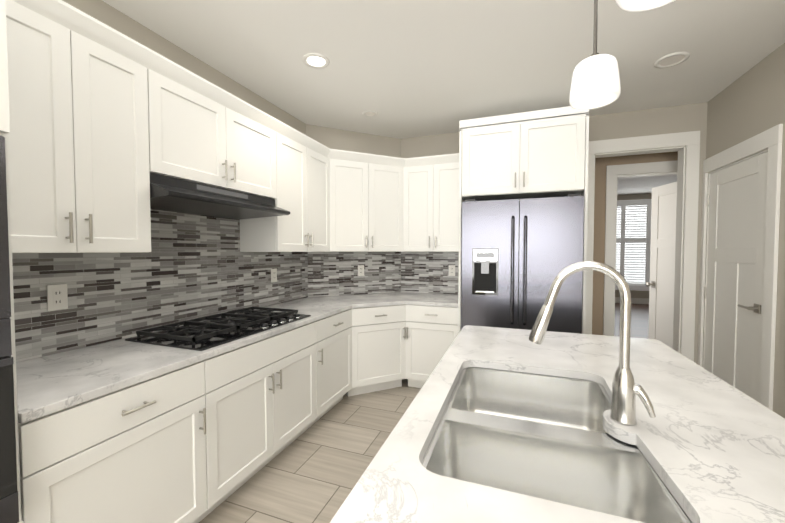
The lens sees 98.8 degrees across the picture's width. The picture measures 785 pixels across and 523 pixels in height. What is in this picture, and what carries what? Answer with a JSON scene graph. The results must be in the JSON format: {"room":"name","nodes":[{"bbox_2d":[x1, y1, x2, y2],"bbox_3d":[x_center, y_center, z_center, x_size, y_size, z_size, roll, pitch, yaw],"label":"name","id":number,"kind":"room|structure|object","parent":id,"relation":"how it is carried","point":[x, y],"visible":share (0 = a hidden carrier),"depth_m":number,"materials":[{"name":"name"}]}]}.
{"room":"kitchen","nodes":[
{"label":"kitchen","id":0,"kind":"room"},
{"bbox_2d":[62,0,305,134],"bbox_3d":[-2.003,0.052,0.384,0.120,2.630,6.380,1,2,20],"label":"wall","id":1,"kind":"structure","parent":0,"point":[112,17],"depth_m":2.04,"materials":[{"name":"beige paint"}]},
{"bbox_2d":[6,0,150,252],"bbox_3d":[-1.375,-0.462,1.350,0.384,0.853,0.575,1,2,20],"label":"upper cabinet","id":2,"kind":"object","parent":1,"relation":"attached to","point":[78,153],"visible":1,"depth_m":1.29,"materials":[{"name":"white wood"}]},
{"bbox_2d":[12,209,307,361],"bbox_3d":[-1.250,-0.024,2.256,0.008,0.833,2.332,1,2,20],"label":"backsplash","id":3,"kind":"structure","parent":1,"relation":"attached to","point":[190,266],"depth_m":1.92,"materials":[{"name":"tile"}]},
{"bbox_2d":[47,284,67,310],"bbox_3d":[-1.512,0.162,1.518,0.007,0.114,0.070,1,2,20],"label":"electrical outlet","id":4,"kind":"object","parent":3,"relation":"attached to","point":[57,297],"visible":1,"depth_m":1.51,"materials":[{"name":"white plastic"}]},
{"bbox_2d":[271,269,276,281],"bbox_3d":[-1.015,0.119,2.880,0.007,0.114,0.070,1,2,20],"label":"electrical outlet","id":5,"kind":"object","parent":3,"relation":"attached to","point":[273,275],"visible":1,"depth_m":2.88,"materials":[{"name":"white plastic"}]},
{"bbox_2d":[147,69,276,198],"bbox_3d":[-1.124,-0.672,2.032,0.384,0.475,0.890,1,2,20],"label":"upper cabinet","id":6,"kind":"object","parent":1,"relation":"attached to","point":[196,137],"visible":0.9,"depth_m":1.85,"materials":[{"name":"white wood"}]},
{"bbox_2d":[150,173,289,218],"bbox_3d":[-1.082,-0.366,2.026,0.454,0.133,0.882,1,2,20],"label":"range hood","id":7,"kind":"object","parent":6,"relation":"attached to","point":[170,194],"visible":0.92,"depth_m":1.88,"materials":[{"name":"black metal"}]},
{"bbox_2d":[11,0,458,166],"bbox_3d":[-0.420,-0.953,2.319,1.505,0.092,3.078,1,2,20],"label":"crown molding","id":8,"kind":"structure","parent":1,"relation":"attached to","point":[68,16],"depth_m":1.71,"materials":[{"name":"white wood"}]},
{"bbox_2d":[240,132,329,251],"bbox_3d":[-0.845,-0.508,2.802,0.384,0.853,0.738,1,2,20],"label":"upper cabinet","id":9,"kind":"object","parent":1,"relation":"attached to","point":[303,184],"visible":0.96,"depth_m":2.62,"materials":[{"name":"white wood"}]},
{"bbox_2d":[199,379,420,522],"bbox_3d":[-0.195,1.390,0.160,3.700,0.170,7.120,1,2,20],"label":"floor","id":10,"kind":"structure","parent":0,"point":[314,472],"depth_m":2.04,"materials":[{"name":"beige tile"}]},
{"bbox_2d":[0,0,23,522],"bbox_3d":[-1.451,0.171,0.670,0.720,2.235,0.789,1,2,20],"label":"tall cabinet","id":11,"kind":"object","parent":10,"relation":"on","point":[10,501],"visible":1,"depth_m":0.91,"materials":[{"name":"white wood"}]},
{"bbox_2d":[18,361,206,522],"bbox_3d":[-1.238,0.860,1.360,0.664,0.814,0.610,1,2,20],"label":"base cabinet","id":12,"kind":"object","parent":10,"relation":"on","point":[135,453],"visible":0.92,"depth_m":1.22,"materials":[{"name":"white wood"}]},
{"bbox_2d":[193,322,315,522],"bbox_3d":[-0.977,0.838,2.074,0.664,0.814,0.910,1,2,20],"label":"base cabinet","id":13,"kind":"object","parent":10,"relation":"on","point":[260,401],"visible":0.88,"depth_m":1.84,"materials":[{"name":"white wood"}]},
{"bbox_2d":[305,309,351,430],"bbox_3d":[-0.724,0.816,2.768,0.664,0.814,0.568,1,2,20],"label":"base cabinet","id":14,"kind":"object","parent":10,"relation":"on","point":[333,343],"visible":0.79,"depth_m":2.63,"materials":[{"name":"white wood"}]},
{"bbox_2d":[346,304,405,396],"bbox_3d":[-0.239,0.799,3.304,0.540,0.814,0.663,-1,2,-25],"label":"base cabinet","id":15,"kind":"object","parent":10,"relation":"on","point":[378,348],"visible":0.67,"depth_m":3.04,"materials":[{"name":"white wood"}]},
{"bbox_2d":[16,293,387,423],"bbox_3d":[-0.774,0.401,2.492,0.750,0.030,3.076,1,2,20],"label":"countertop","id":16,"kind":"structure","parent":15,"relation":"on","point":[50,384],"depth_m":1.38,"materials":[{"name":"stone"}]},
{"bbox_2d":[125,307,310,350],"bbox_3d":[-0.981,0.376,2.061,0.530,0.046,0.886,1,2,20],"label":"cooktop","id":17,"kind":"object","parent":16,"relation":"in","point":[212,331],"visible":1,"depth_m":1.87,"materials":[{"name":"black metal"}]},
{"bbox_2d":[364,292,457,306],"bbox_3d":[0.288,0.379,3.208,0.754,0.030,1.001,1,2,20],"label":"countertop","id":18,"kind":"structure","parent":15,"relation":"on","point":[393,298],"depth_m":3.21,"materials":[{"name":"stone"}]},
{"bbox_2d":[405,304,457,387],"bbox_3d":[0.459,0.798,3.339,0.515,0.814,0.664,1,2,20],"label":"base cabinet","id":19,"kind":"object","parent":10,"relation":"on","point":[431,333],"visible":0.69,"depth_m":3.08,"materials":[{"name":"white wood"}]},
{"bbox_2d":[461,194,583,333],"bbox_3d":[1.096,0.355,2.939,0.868,1.723,0.876,1,2,20],"label":"fridge","id":20,"kind":"object","parent":10,"relation":"on","point":[518,256],"visible":0.62,"depth_m":2.56,"materials":[{"name":"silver metal"}]},
{"bbox_2d":[458,106,588,333],"bbox_3d":[1.122,0.021,3.001,0.944,2.387,0.798,1,2,20],"label":"surround","id":21,"kind":"object","parent":10,"relation":"on","point":[535,154],"visible":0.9,"depth_m":2.62,"materials":[{"name":"white wood"}]},
{"bbox_3d":[0.395,0.883,0.632,0.966,0.814,2.720,1,2,20],"label":"kitchen island","id":22,"kind":"object","parent":10,"relation":"on","visible":0},
{"bbox_2d":[330,325,784,522],"bbox_3d":[0.435,0.461,0.604,1.000,0.030,2.840,1,2,20],"label":"island countertop","id":23,"kind":"structure","parent":22,"relation":"on","point":[710,445],"depth_m":0.81,"materials":[{"name":"stone"}]},
{"bbox_2d":[421,367,691,522],"bbox_3d":[0.415,0.567,1.000,0.582,0.204,0.852,1,2,20],"label":"sink","id":24,"kind":"object","parent":23,"relation":"in","point":[547,437],"visible":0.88,"depth_m":0.95,"materials":[{"name":"silver metal"}]},
{"bbox_2d":[529,261,655,425],"bbox_3d":[0.550,0.217,0.947,0.309,0.435,0.062,1,2,20],"label":"faucet","id":25,"kind":"object","parent":23,"relation":"on","point":[626,390],"visible":1,"depth_m":0.91,"materials":[{"name":"silver metal"}]},
{"bbox_2d":[306,124,400,295],"bbox_3d":[-0.415,-0.051,3.656,0.860,2.630,0.860,1,2,20],"label":"wall","id":26,"kind":"structure","parent":0,"point":[337,139],"depth_m":3.54,"materials":[{"name":"beige paint"}]},
{"bbox_2d":[307,252,400,296],"bbox_3d":[-0.379,0.123,3.579,1.035,0.455,0.008,-1,2,-25],"label":"backsplash","id":27,"kind":"structure","parent":26,"relation":"attached to","point":[332,273],"depth_m":3.55,"materials":[{"name":"tile"}]},
{"bbox_2d":[358,265,363,275],"bbox_3d":[-0.335,0.096,3.589,0.070,0.114,0.007,-1,2,-25],"label":"electrical outlet","id":28,"kind":"object","parent":27,"relation":"attached to","point":[360,270],"visible":1,"depth_m":3.59,"materials":[{"name":"white plastic"}]},
{"bbox_2d":[329,159,403,251],"bbox_3d":[-0.298,-0.526,3.389,0.774,0.853,0.383,-1,2,-25],"label":"upper cabinet","id":29,"kind":"object","parent":26,"relation":"attached to","point":[366,207],"visible":0.96,"depth_m":3.23,"materials":[{"name":"white wood"}]},
{"bbox_2d":[102,0,784,138],"bbox_3d":[-0.174,-1.305,0.132,3.700,0.100,7.240,1,2,20],"label":"ceiling","id":30,"kind":"structure","parent":0,"point":[404,69],"depth_m":2.09,"materials":[{"name":"white paint"}]},
{"bbox_2d":[302,53,329,68],"bbox_3d":[-0.502,-1.316,2.211,0.174,0.010,0.174,1,2,20],"label":"recessed light","id":31,"kind":"object","parent":30,"relation":"in","point":[316,60],"visible":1,"depth_m":2.20,"materials":[{"name":"white paint"}]},
{"bbox_2d":[362,110,377,116],"bbox_3d":[-0.203,-1.342,3.059,0.144,0.010,0.144,1,2,20],"label":"recessed light","id":32,"kind":"object","parent":30,"relation":"in","point":[369,113],"visible":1,"depth_m":3.05,"materials":[{"name":"white paint"}]},
{"bbox_2d":[570,0,620,109],"bbox_3d":[0.881,-0.997,1.460,0.191,0.600,0.191,1,2,20],"label":"pendant light","id":33,"kind":"object","parent":30,"relation":"hanging from","point":[595,81],"visible":1,"depth_m":1.41,"materials":[{"name":"white"}]},
{"bbox_2d":[616,0,673,10],"bbox_3d":[0.664,-0.977,0.821,0.191,0.600,0.191,1,2,20],"label":"pendant light","id":34,"kind":"object","parent":30,"relation":"hanging from","point":[635,5],"visible":1,"depth_m":0.89,"materials":[{"name":"white"}]},
{"bbox_2d":[654,52,689,67],"bbox_3d":[1.826,-1.315,2.203,0.184,0.010,0.184,1,2,20],"label":"recessed light","id":35,"kind":"object","parent":30,"relation":"in","point":[672,59],"visible":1,"depth_m":2.19,"materials":[{"name":"white paint"}]},
{"bbox_2d":[401,102,707,363],"bbox_3d":[1.449,-0.042,3.371,2.840,2.630,0.120,1,2,20],"label":"wall","id":36,"kind":"structure","parent":0,"point":[673,119],"depth_m":2.98,"materials":[{"name":"beige paint"}]},
{"bbox_2d":[401,252,458,293],"bbox_3d":[0.454,0.120,3.668,0.761,0.455,0.008,1,2,20],"label":"backsplash","id":37,"kind":"structure","parent":36,"relation":"attached to","point":[424,272],"depth_m":3.68,"materials":[{"name":"tile"}]},
{"bbox_2d":[449,265,454,275],"bbox_3d":[0.634,0.096,3.592,0.070,0.114,0.007,1,2,20],"label":"electrical outlet","id":38,"kind":"object","parent":37,"relation":"attached to","point":[451,270],"visible":1,"depth_m":3.59,"materials":[{"name":"white plastic"}]},
{"bbox_2d":[403,162,458,251],"bbox_3d":[0.453,-0.528,3.449,0.630,0.853,0.384,1,2,20],"label":"upper cabinet","id":39,"kind":"object","parent":36,"relation":"attached to","point":[430,208],"visible":0.85,"depth_m":3.31,"materials":[{"name":"white wood"}]},
{"bbox_2d":[614,303,648,338],"bbox_3d":[4.492,1.217,5.655,4.700,0.170,6.420,1,2,20],"label":"floor","id":40,"kind":"structure","parent":0,"point":[639,320],"depth_m":6.33,"materials":[{"name":"grey carpet"}]},
{"bbox_2d":[615,193,651,297],"bbox_3d":[5.576,-0.281,8.567,4.650,2.780,0.120,1,2,20],"label":"wall","id":41,"kind":"structure","parent":0,"point":[638,294],"depth_m":8.33,"materials":[{"name":"beige paint"}]},
{"bbox_2d":[615,297,648,303],"bbox_3d":[5.548,0.971,8.544,4.700,0.140,0.014,1,2,20],"label":"baseboard","id":42,"kind":"structure","parent":41,"relation":"attached to","point":[638,300],"depth_m":8.33,"materials":[{"name":"white paint"}]},
{"bbox_2d":[615,199,651,290],"bbox_3d":[6.114,-0.403,8.318,1.630,2.240,0.130,1,2,20],"label":"blinds","id":43,"kind":"object","parent":41,"relation":"attached to","point":[633,238],"visible":0.54,"depth_m":8.37,"materials":[{"name":"white plastic"}]},
{"bbox_2d":[592,151,677,334],"bbox_3d":[3.449,-0.103,2.927,4.820,2.780,0.420,1,2,20],"label":"wall","id":44,"kind":"structure","parent":0,"point":[601,164],"depth_m":3.48,"materials":[{"name":"beige paint"}]},
{"bbox_2d":[645,182,676,348],"bbox_3d":[3.082,0.155,3.718,0.116,2.058,0.777,0,2,5],"label":"door","id":45,"kind":"structure","parent":44,"relation":"in","point":[662,258],"depth_m":3.89,"materials":[{"name":"white paint"}]},
{"bbox_2d":[617,175,676,194],"bbox_3d":[4.584,-1.635,5.819,4.700,0.100,5.880,1,2,20],"label":"ceiling","id":46,"kind":"structure","parent":0,"point":[636,185],"depth_m":6.99,"materials":[{"name":"white paint"}]},
{"bbox_2d":[702,43,784,417],"bbox_3d":[1.487,0.080,-0.494,0.120,2.630,7.120,1,2,20],"label":"wall","id":47,"kind":"structure","parent":0,"point":[750,103],"depth_m":2.19,"materials":[{"name":"beige paint"}]},
{"bbox_2d":[704,152,767,401],"bbox_3d":[2.504,0.254,2.496,0.091,1.938,0.722,1,2,20],"label":"pantry door","id":48,"kind":"structure","parent":47,"relation":"in","point":[736,205],"depth_m":2.44,"materials":[{"name":"white paint"}]}
]}

